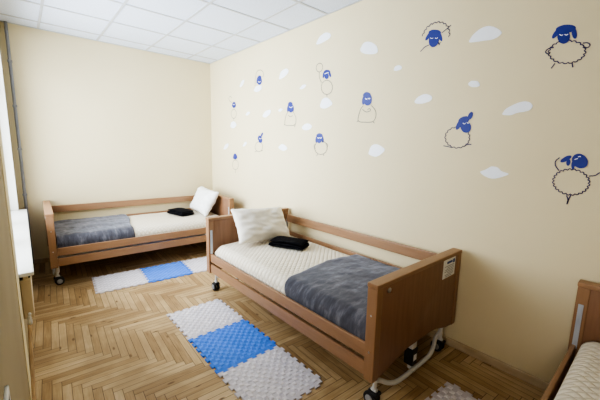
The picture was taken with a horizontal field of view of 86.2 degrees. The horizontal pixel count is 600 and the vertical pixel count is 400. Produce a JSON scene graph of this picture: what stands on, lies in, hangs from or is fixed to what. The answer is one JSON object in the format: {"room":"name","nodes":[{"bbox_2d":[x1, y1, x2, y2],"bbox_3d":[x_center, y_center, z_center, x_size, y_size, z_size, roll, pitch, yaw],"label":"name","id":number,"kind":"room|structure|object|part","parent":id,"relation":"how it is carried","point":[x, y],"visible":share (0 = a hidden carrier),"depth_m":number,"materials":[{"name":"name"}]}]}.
{"room":"hospital room","nodes":[
{"label":"hospital room","id":0,"kind":"room"},
{"bbox_2d":[0,52,29,399],"bbox_3d":[-1.452,-0.161,1.329,0.300,2.877,6.420,-6,12,-40],"label":"wall","id":1,"kind":"structure","parent":0,"point":[13,371],"depth_m":1.17,"materials":[{"name":"beige paint"}]},
{"bbox_2d":[4,385,10,399],"bbox_3d":[-0.589,0.560,0.656,0.012,0.220,0.300,-6,12,-40],"label":"framed panel","id":2,"kind":"object","parent":1,"relation":"attached to","point":[6,388],"visible":1,"depth_m":0.73,"materials":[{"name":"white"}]},
{"bbox_2d":[0,126,31,399],"bbox_3d":[-1.555,-0.251,1.665,0.014,2.807,0.320,-6,12,-40],"label":"trim","id":3,"kind":"structure","parent":1,"relation":"attached to","point":[1,143],"depth_m":1.72,"materials":[{"name":"beige paint"}]},
{"bbox_2d":[0,55,33,277],"bbox_3d":[-2.526,-0.629,2.665,0.265,1.900,2.540,-6,12,-40],"label":"window","id":4,"kind":"structure","parent":1,"relation":"in","point":[20,224],"depth_m":3.51,"materials":[{"name":"white plastic"}]},
{"bbox_3d":[-2.530,0.293,2.838,0.205,0.025,2.520,-6,12,-40],"label":"sill","id":5,"kind":"part","parent":4,"relation":"part of","materials":[{"name":"white ceramic"}]},
{"bbox_2d":[20,276,34,324],"bbox_3d":[-2.450,0.478,2.859,0.054,0.330,2.366,-6,12,-40],"label":"radiator","id":6,"kind":"object","parent":1,"relation":"attached to","point":[26,287],"visible":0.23,"depth_m":1.99,"materials":[{"name":"beige paint"}]},
{"bbox_3d":[-2.447,0.455,2.865,0.038,0.280,2.330,-6,12,-40],"label":"panel","id":7,"kind":"part","parent":6,"relation":"part of","materials":[{"name":"beige paint"}]},
{"bbox_2d":[28,324,36,399],"bbox_3d":[-1.964,1.093,2.341,0.022,0.065,4.528,-6,12,-40],"label":"baseboard","id":8,"kind":"structure","parent":1,"relation":"attached to","point":[30,340],"depth_m":2.15,"materials":[{"name":"brown wood"}]},
{"bbox_2d":[0,22,212,258],"bbox_3d":[-2.680,-0.712,4.660,2.849,2.877,0.300,-6,12,-40],"label":"wall","id":9,"kind":"structure","parent":0,"point":[98,121],"depth_m":4.38,"materials":[{"name":"beige paint"}]},
{"bbox_2d":[3,21,33,262],"bbox_3d":[-3.361,-0.612,3.844,0.044,2.844,0.053,-6,12,-40],"label":"pipe","id":10,"kind":"object","parent":9,"relation":"attached to","point":[9,60],"visible":0.98,"depth_m":3.78,"materials":[{"name":"grey plastic"}]},
{"bbox_2d":[33,257,49,263],"bbox_3d":[-2.501,0.689,4.849,2.527,0.060,0.022,-6,12,-40],"label":"baseboard","id":11,"kind":"structure","parent":9,"relation":"attached to","point":[47,259],"depth_m":4.13,"materials":[{"name":"paint"}]},
{"bbox_2d":[0,0,356,62],"bbox_3d":[-0.719,-1.709,1.696,4.149,0.100,7.020,-6,12,-40],"label":"ceiling","id":12,"kind":"structure","parent":0,"point":[212,16],"depth_m":3.48,"materials":[{"name":"tile"}]},
{"bbox_2d":[0,0,361,63],"bbox_3d":[-0.758,-1.654,1.672,3.649,0.008,6.420,-6,12,-40],"label":"grid","id":13,"kind":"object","parent":12,"relation":"attached to","point":[41,4],"depth_m":3.59,"materials":[{"name":"paint"}]},
{"bbox_2d":[32,241,544,399],"bbox_3d":[-0.784,1.231,2.159,4.149,0.100,7.020,-6,12,-40],"label":"floor","id":14,"kind":"structure","parent":0,"point":[123,344],"depth_m":2.43,"materials":[{"name":"brown wood"}]},
{"bbox_2d":[92,269,148,293],"bbox_3d":[-2.043,0.911,3.648,0.520,0.013,0.520,-5,11,-36],"label":"foam mat","id":15,"kind":"object","parent":14,"relation":"on","point":[125,279],"visible":1,"depth_m":3.62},
{"bbox_2d":[43,194,233,284],"bbox_3d":[-2.110,0.389,4.405,2.155,0.807,1.051,-6,12,-39],"label":"bed","id":16,"kind":"object","parent":14,"relation":"on","point":[62,256],"visible":0.6,"depth_m":3.97,"materials":[{"name":"brown wood"}]},
{"bbox_3d":[-2.906,0.089,3.692,0.072,0.027,1.051,-6,12,-39],"label":"cap rail","id":17,"kind":"part","parent":16,"relation":"part of","materials":[{"name":"brown wood"}]},
{"bbox_3d":[-2.599,0.444,3.360,0.066,0.558,0.055,-6,12,-39],"label":"corner post","id":18,"kind":"part","parent":16,"relation":"part of","materials":[{"name":"brown wood"}]},
{"bbox_3d":[-2.426,0.040,4.737,1.998,0.090,0.022,-6,12,-39],"label":"rail","id":19,"kind":"part","parent":16,"relation":"part of","materials":[{"name":"brown wood"}]},
{"bbox_3d":[-2.118,0.497,4.417,2.040,0.050,0.840,-6,12,-39],"label":"steel frame","id":20,"kind":"part","parent":16,"relation":"part of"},
{"bbox_3d":[-1.800,0.472,4.022,1.998,0.085,0.022,-6,12,-39],"label":"rail","id":21,"kind":"part","parent":16,"relation":"part of","materials":[{"name":"brown wood"}]},
{"bbox_3d":[-1.803,0.582,4.039,1.998,0.088,0.022,-6,12,-39],"label":"rail","id":22,"kind":"part","parent":16,"relation":"part of","materials":[{"name":"brown wood"}]},
{"bbox_2d":[55,209,218,247],"bbox_3d":[-2.115,0.358,4.396,1.982,0.198,0.930,-6,12,-39],"label":"mattress","id":23,"kind":"object","parent":16,"relation":"on","point":[164,222],"visible":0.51,"depth_m":4.30,"materials":[{"name":"beige fabric"}]},
{"bbox_2d":[54,214,134,247],"bbox_3d":[-2.539,0.366,4.015,0.844,0.162,0.916,-6,12,-39],"label":"blanket","id":24,"kind":"object","parent":23,"relation":"on","point":[69,232],"visible":1,"depth_m":3.78,"materials":[{"name":"fabric"}]},
{"bbox_2d":[167,208,194,215],"bbox_3d":[-1.764,0.168,4.733,0.370,0.080,0.223,7,11,35],"label":"folded cloth","id":25,"kind":"object","parent":23,"relation":"on","point":[176,211],"visible":1,"depth_m":4.66,"materials":[{"name":"black fabric"}]},
{"bbox_2d":[190,186,218,216],"bbox_3d":[-1.475,0.006,4.904,0.289,0.376,0.683,-6,12,-40],"label":"pillow","id":26,"kind":"object","parent":23,"relation":"on","point":[204,199],"visible":1,"depth_m":4.73,"materials":[{"name":"white fabric"}]},
{"bbox_3d":[-2.430,0.241,4.769,1.998,0.088,0.022,-6,12,-39],"label":"rail","id":27,"kind":"part","parent":16,"relation":"part of","materials":[{"name":"brown wood"}]},
{"bbox_3d":[-1.315,0.208,5.033,0.058,0.554,1.037,-6,12,-39],"label":"headboard","id":28,"kind":"part","parent":16,"relation":"part of","materials":[{"name":"brown wood"}]},
{"bbox_3d":[-1.309,-0.080,4.988,0.072,0.027,1.051,-6,12,-39],"label":"cap rail","id":29,"kind":"part","parent":16,"relation":"part of","materials":[{"name":"brown wood"}]},
{"bbox_3d":[-1.002,0.276,4.656,0.066,0.558,0.055,-6,12,-39],"label":"corner post","id":30,"kind":"part","parent":16,"relation":"part of","materials":[{"name":"brown wood"}]},
{"bbox_2d":[140,261,192,282],"bbox_3d":[-1.639,0.873,3.946,0.520,0.013,0.520,-5,11,-36],"label":"foam mat","id":31,"kind":"object","parent":14,"relation":"on","point":[167,271],"visible":1,"depth_m":3.91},
{"bbox_2d":[181,256,206,272],"bbox_3d":[-1.236,0.835,4.244,0.520,0.013,0.520,-5,11,-36],"label":"foam mat","id":32,"kind":"object","parent":14,"relation":"on","point":[197,265],"visible":0.48,"depth_m":4.17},
{"bbox_2d":[166,299,242,339],"bbox_3d":[-0.850,1.056,2.893,0.520,0.013,0.520,-6,12,-40],"label":"foam mat","id":33,"kind":"object","parent":14,"relation":"on","point":[195,321],"visible":1,"depth_m":2.87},
{"bbox_2d":[188,319,276,373],"bbox_3d":[-0.522,1.123,2.518,0.520,0.013,0.520,-6,12,-40],"label":"foam mat","id":34,"kind":"object","parent":14,"relation":"on","point":[226,347],"visible":1,"depth_m":2.49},
{"bbox_2d":[217,346,321,399],"bbox_3d":[-0.194,1.189,2.143,0.520,0.013,0.520,-6,12,-40],"label":"foam mat","id":35,"kind":"object","parent":14,"relation":"on","point":[274,374],"visible":1,"depth_m":2.13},
{"bbox_2d":[205,207,461,399],"bbox_3d":[0.104,0.672,2.915,1.051,0.807,2.155,-6,12,-40],"label":"bed","id":36,"kind":"object","parent":14,"relation":"on","point":[405,304],"visible":0.79,"depth_m":2.16,"materials":[{"name":"brown wood"}]},
{"bbox_3d":[-0.937,0.483,3.343,0.055,0.558,0.066,-6,12,-40],"label":"corner post","id":37,"kind":"part","parent":36,"relation":"part of","materials":[{"name":"brown wood"}]},
{"bbox_3d":[-0.556,0.152,3.618,1.051,0.027,0.072,-6,12,-40],"label":"cap rail","id":38,"kind":"part","parent":36,"relation":"part of","materials":[{"name":"brown wood"}]},
{"bbox_3d":[-0.562,0.440,3.664,1.037,0.554,0.058,-6,12,-40],"label":"headboard","id":39,"kind":"part","parent":36,"relation":"part of","materials":[{"name":"brown wood"}]},
{"bbox_2d":[215,235,349,295],"bbox_3d":[0.110,0.642,2.904,0.930,0.198,1.982,-6,12,-40],"label":"mattress","id":40,"kind":"object","parent":36,"relation":"on","point":[272,266],"visible":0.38,"depth_m":2.96,"materials":[{"name":"beige fabric"}]},
{"bbox_2d":[230,206,289,244],"bbox_3d":[-0.411,0.259,3.456,0.684,0.368,0.283,-6,12,-40],"label":"pillow","id":41,"kind":"object","parent":40,"relation":"on","point":[253,225],"visible":0.98,"depth_m":3.34,"materials":[{"name":"white fabric"}]},
{"bbox_2d":[268,236,309,249],"bbox_3d":[-0.112,0.433,3.284,0.370,0.080,0.213,5,10,23],"label":"folded cloth","id":42,"kind":"object","parent":40,"relation":"on","point":[279,241],"visible":1,"depth_m":3.22,"materials":[{"name":"black fabric"}]},
{"bbox_2d":[284,254,399,340],"bbox_3d":[0.451,0.675,2.475,0.916,0.158,0.884,-6,12,-40],"label":"blanket","id":43,"kind":"object","parent":40,"relation":"on","point":[336,289],"visible":0.71,"depth_m":2.32,"materials":[{"name":"fabric"}]},
{"bbox_3d":[-0.272,0.842,2.606,0.022,0.088,1.998,-6,12,-40],"label":"rail","id":44,"kind":"part","parent":36,"relation":"part of","materials":[{"name":"brown wood"}]},
{"bbox_3d":[-0.269,0.732,2.588,0.022,0.085,1.998,-6,12,-40],"label":"rail","id":45,"kind":"part","parent":36,"relation":"part of","materials":[{"name":"brown wood"}]},
{"bbox_3d":[0.489,0.549,3.220,0.022,0.088,1.998,-6,12,-40],"label":"rail","id":46,"kind":"part","parent":36,"relation":"part of","materials":[{"name":"brown wood"}]},
{"bbox_3d":[0.494,0.348,3.188,0.022,0.090,1.998,-6,12,-40],"label":"rail","id":47,"kind":"part","parent":36,"relation":"part of","materials":[{"name":"brown wood"}]},
{"bbox_3d":[0.410,0.755,1.804,0.055,0.558,0.066,-6,12,-40],"label":"corner post","id":48,"kind":"part","parent":36,"relation":"part of","materials":[{"name":"brown wood"}]},
{"bbox_3d":[0.791,0.424,2.079,1.051,0.027,0.072,-6,12,-40],"label":"cap rail","id":49,"kind":"part","parent":36,"relation":"part of","materials":[{"name":"brown wood"}]},
{"bbox_3d":[0.785,0.712,2.124,1.037,0.554,0.058,-6,12,-40],"label":"footboard","id":50,"kind":"part","parent":36,"relation":"part of","materials":[{"name":"brown wood"}]},
{"bbox_3d":[1.160,0.671,2.445,0.055,0.558,0.066,-6,12,-40],"label":"corner post","id":51,"kind":"part","parent":36,"relation":"part of","materials":[{"name":"brown wood"}]},
{"bbox_2d":[425,382,480,399],"bbox_3d":[0.946,1.269,1.793,0.520,0.013,0.520,-5,11,-36],"label":"foam mat","id":52,"kind":"object","parent":14,"relation":"on","point":[450,392],"visible":1,"depth_m":2.03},
{"bbox_2d":[540,279,599,399],"bbox_3d":[1.172,1.019,0.860,2.155,0.807,1.051,-6,12,-40],"label":"bed","id":53,"kind":"object","parent":14,"relation":"on","point":[585,327],"visible":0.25,"depth_m":1.81,"materials":[{"name":"brown wood"}]},
{"bbox_3d":[0.840,0.970,1.230,1.998,0.085,0.022,-6,12,-40],"label":"rail","id":54,"kind":"part","parent":53,"relation":"part of","materials":[{"name":"brown wood"}]},
{"bbox_3d":[0.837,1.080,1.248,1.998,0.088,0.022,-6,12,-40],"label":"rail","id":55,"kind":"part","parent":53,"relation":"part of","materials":[{"name":"brown wood"}]},
{"bbox_2d":[554,342,599,399],"bbox_3d":[1.167,0.988,0.851,1.982,0.198,0.930,-6,12,-40],"label":"mattress","id":56,"kind":"object","parent":53,"relation":"on","point":[582,379],"visible":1,"depth_m":1.47,"materials":[{"name":"beige fabric"}]},
{"bbox_3d":[1.626,0.770,1.878,0.066,0.558,0.055,-6,12,-40],"label":"corner post","id":57,"kind":"part","parent":53,"relation":"part of","materials":[{"name":"brown wood"}]},
{"bbox_3d":[1.956,0.546,1.463,0.072,0.027,1.051,-6,12,-40],"label":"cap rail","id":58,"kind":"part","parent":53,"relation":"part of","materials":[{"name":"brown wood"}]},
{"bbox_3d":[1.950,0.834,1.508,0.058,0.554,1.037,-6,12,-40],"label":"headboard","id":59,"kind":"part","parent":53,"relation":"part of","materials":[{"name":"brown wood"}]},
{"bbox_2d":[210,0,599,382],"bbox_3d":[0.705,-0.403,3.174,0.300,2.877,7.020,-6,12,-40],"label":"wall","id":60,"kind":"structure","parent":0,"point":[526,251],"depth_m":2.44,"materials":[{"name":"beige paint"}]},
{"bbox_2d":[229,96,235,118],"bbox_3d":[-1.015,-1.377,4.820,0.002,0.372,0.228,-6,12,-40],"label":"decal","id":61,"kind":"object","parent":60,"relation":"attached to","point":[233,103],"visible":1,"depth_m":4.79,"materials":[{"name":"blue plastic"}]},
{"bbox_2d":[230,121,235,127],"bbox_3d":[-1.007,-1.136,4.843,0.001,0.103,0.188,-6,12,-40],"label":"decal","id":62,"kind":"object","parent":60,"relation":"attached to","point":[233,124],"visible":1,"depth_m":4.84,"materials":[{"name":"white paint"}]},
{"bbox_2d":[232,153,238,172],"bbox_3d":[-0.988,-0.560,4.897,0.001,0.301,0.190,-6,12,-40],"label":"decal","id":63,"kind":"object","parent":60,"relation":"attached to","point":[234,155],"visible":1,"depth_m":4.90,"materials":[{"name":"blue plastic"}]},
{"bbox_2d":[254,85,261,91],"bbox_3d":[-0.566,-1.486,4.281,0.001,0.079,0.193,-6,12,-40],"label":"decal","id":64,"kind":"object","parent":60,"relation":"attached to","point":[257,88],"visible":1,"depth_m":4.28,"materials":[{"name":"white plastic"}]},
{"bbox_2d":[255,132,262,151],"bbox_3d":[-0.562,-0.783,4.369,0.002,0.264,0.203,-6,12,-40],"label":"decal","id":65,"kind":"object","parent":60,"relation":"attached to","point":[259,137],"visible":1,"depth_m":4.33,"materials":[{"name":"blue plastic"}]},
{"bbox_2d":[255,70,263,84],"bbox_3d":[-0.538,-1.615,4.231,0.002,0.199,0.213,-6,12,-40],"label":"decal","id":66,"kind":"object","parent":60,"relation":"attached to","point":[259,79],"visible":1,"depth_m":4.23,"materials":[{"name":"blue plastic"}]},
{"bbox_2d":[263,110,270,117],"bbox_3d":[-0.435,-1.124,4.176,0.001,0.093,0.190,-6,12,-40],"label":"decal","id":67,"kind":"object","parent":60,"relation":"attached to","point":[266,113],"visible":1,"depth_m":4.17,"materials":[{"name":"white paint"}]},
{"bbox_2d":[278,144,286,150],"bbox_3d":[-0.214,-0.654,3.979,0.001,0.083,0.180,-6,12,-40],"label":"decal","id":68,"kind":"object","parent":60,"relation":"attached to","point":[282,147],"visible":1,"depth_m":3.98,"materials":[{"name":"white paint"}]},
{"bbox_2d":[279,69,288,78],"bbox_3d":[-0.195,-1.514,3.844,0.001,0.106,0.185,-6,12,-40],"label":"decal","id":69,"kind":"object","parent":60,"relation":"attached to","point":[284,72],"visible":1,"depth_m":3.85,"materials":[{"name":"white plastic"}]},
{"bbox_2d":[284,102,295,125],"bbox_3d":[-0.120,-1.017,3.822,0.002,0.299,0.234,-6,12,-40],"label":"decal","id":70,"kind":"object","parent":60,"relation":"attached to","point":[290,107],"visible":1,"depth_m":3.81,"materials":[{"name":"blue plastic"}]},
{"bbox_2d":[302,123,311,129],"bbox_3d":[0.077,-0.825,3.617,0.001,0.075,0.172,-6,12,-40],"label":"decal","id":71,"kind":"object","parent":60,"relation":"attached to","point":[307,126],"visible":1,"depth_m":3.62,"materials":[{"name":"white plastic"}]},
{"bbox_2d":[314,133,327,155],"bbox_3d":[0.224,-0.598,3.474,0.002,0.248,0.223,-6,12,-40],"label":"decal","id":72,"kind":"object","parent":60,"relation":"attached to","point":[319,137],"visible":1,"depth_m":3.48,"materials":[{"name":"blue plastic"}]},
{"bbox_2d":[316,32,330,43],"bbox_3d":[0.241,-1.674,3.313,0.001,0.091,0.212,-6,12,-40],"label":"decal","id":73,"kind":"object","parent":60,"relation":"attached to","point":[325,36],"visible":1,"depth_m":3.31,"materials":[{"name":"white plastic"}]},
{"bbox_2d":[316,63,332,94],"bbox_3d":[0.252,-1.261,3.355,0.002,0.358,0.259,-6,12,-40],"label":"decal","id":74,"kind":"object","parent":60,"relation":"attached to","point":[326,72],"visible":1,"depth_m":3.33,"materials":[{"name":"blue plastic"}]},
{"bbox_2d":[320,98,331,108],"bbox_3d":[0.273,-1.017,3.362,0.001,0.111,0.182,-6,12,-40],"label":"decal","id":75,"kind":"object","parent":60,"relation":"attached to","point":[326,102],"visible":1,"depth_m":3.37,"materials":[{"name":"white paint"}]},
{"bbox_2d":[357,92,375,122],"bbox_3d":[0.620,-0.855,2.978,0.002,0.290,0.224,-6,12,-40],"label":"decal","id":76,"kind":"object","parent":60,"relation":"attached to","point":[367,99],"visible":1,"depth_m":2.97,"materials":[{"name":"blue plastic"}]},
{"bbox_2d":[360,42,377,53],"bbox_3d":[0.624,-1.376,2.904,0.001,0.123,0.200,-6,12,-40],"label":"decal","id":77,"kind":"object","parent":60,"relation":"attached to","point":[367,47],"visible":1,"depth_m":2.90,"materials":[{"name":"white plastic"}]},
{"bbox_2d":[369,144,384,156],"bbox_3d":[0.700,-0.454,2.937,0.001,0.114,0.177,-6,12,-40],"label":"decal","id":78,"kind":"object","parent":60,"relation":"attached to","point":[375,150],"visible":1,"depth_m":2.94,"materials":[{"name":"white paint"}]},
{"bbox_2d":[394,65,401,70],"bbox_3d":[0.825,-1.114,2.704,0.001,0.042,0.077,-6,12,-40],"label":"decal","id":79,"kind":"object","parent":60,"relation":"attached to","point":[398,67],"visible":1,"depth_m":2.71,"materials":[{"name":"white plastic"}]},
{"bbox_2d":[415,94,431,103],"bbox_3d":[0.984,-0.807,2.559,0.001,0.072,0.148,-6,12,-40],"label":"decal","id":80,"kind":"object","parent":60,"relation":"attached to","point":[424,98],"visible":1,"depth_m":2.56,"materials":[{"name":"white plastic"}]},
{"bbox_2d":[420,21,450,51],"bbox_3d":[1.032,-1.258,2.443,0.002,0.196,0.234,-6,12,-40],"label":"decal","id":81,"kind":"object","parent":60,"relation":"attached to","point":[434,36],"visible":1,"depth_m":2.45,"materials":[{"name":"plastic"}]},
{"bbox_2d":[443,112,472,148],"bbox_3d":[1.173,-0.513,2.376,0.002,0.261,0.204,-6,12,-40],"label":"decal","id":82,"kind":"object","parent":60,"relation":"attached to","point":[463,122],"visible":1,"depth_m":2.34,"materials":[{"name":"plastic"}]},
{"bbox_2d":[468,81,479,86],"bbox_3d":[1.231,-0.821,2.268,0.001,0.047,0.079,-6,12,-40],"label":"decal","id":83,"kind":"object","parent":60,"relation":"attached to","point":[471,83],"visible":1,"depth_m":2.27,"materials":[{"name":"white plastic"}]},
{"bbox_2d":[469,26,501,42],"bbox_3d":[1.264,-1.134,2.188,0.001,0.095,0.205,-6,12,-40],"label":"decal","id":84,"kind":"object","parent":60,"relation":"attached to","point":[488,32],"visible":1,"depth_m":2.19,"materials":[{"name":"white plastic"}]},
{"bbox_2d":[426,330,548,390],"bbox_3d":[0.553,1.002,3.288,0.022,0.060,6.420,-6,12,-40],"label":"baseboard","id":85,"kind":"structure","parent":60,"relation":"attached to","point":[531,379],"depth_m":2.30,"materials":[{"name":"paint"}]},
{"bbox_2d":[480,166,507,178],"bbox_3d":[1.344,-0.190,2.220,0.001,0.085,0.179,-6,12,-40],"label":"decal","id":86,"kind":"object","parent":60,"relation":"attached to","point":[492,172],"visible":1,"depth_m":2.22,"materials":[{"name":"white plastic"}]},
{"bbox_2d":[502,101,532,114],"bbox_3d":[1.413,-0.596,2.085,0.001,0.082,0.167,-6,12,-40],"label":"decal","id":87,"kind":"object","parent":60,"relation":"attached to","point":[523,106],"visible":1,"depth_m":2.08,"materials":[{"name":"white paint"}]},
{"bbox_2d":[545,25,590,68],"bbox_3d":[1.561,-0.898,1.872,0.002,0.250,0.210,-6,12,-40],"label":"decal","id":88,"kind":"object","parent":60,"relation":"attached to","point":[562,32],"visible":1,"depth_m":1.88,"materials":[{"name":"plastic"}]},
{"bbox_2d":[552,154,599,203],"bbox_3d":[1.626,-0.121,1.898,0.002,0.305,0.214,-6,12,-40],"label":"decal","id":89,"kind":"object","parent":60,"relation":"attached to","point":[578,160],"visible":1,"depth_m":1.89,"materials":[{"name":"plastic"}]}
]}

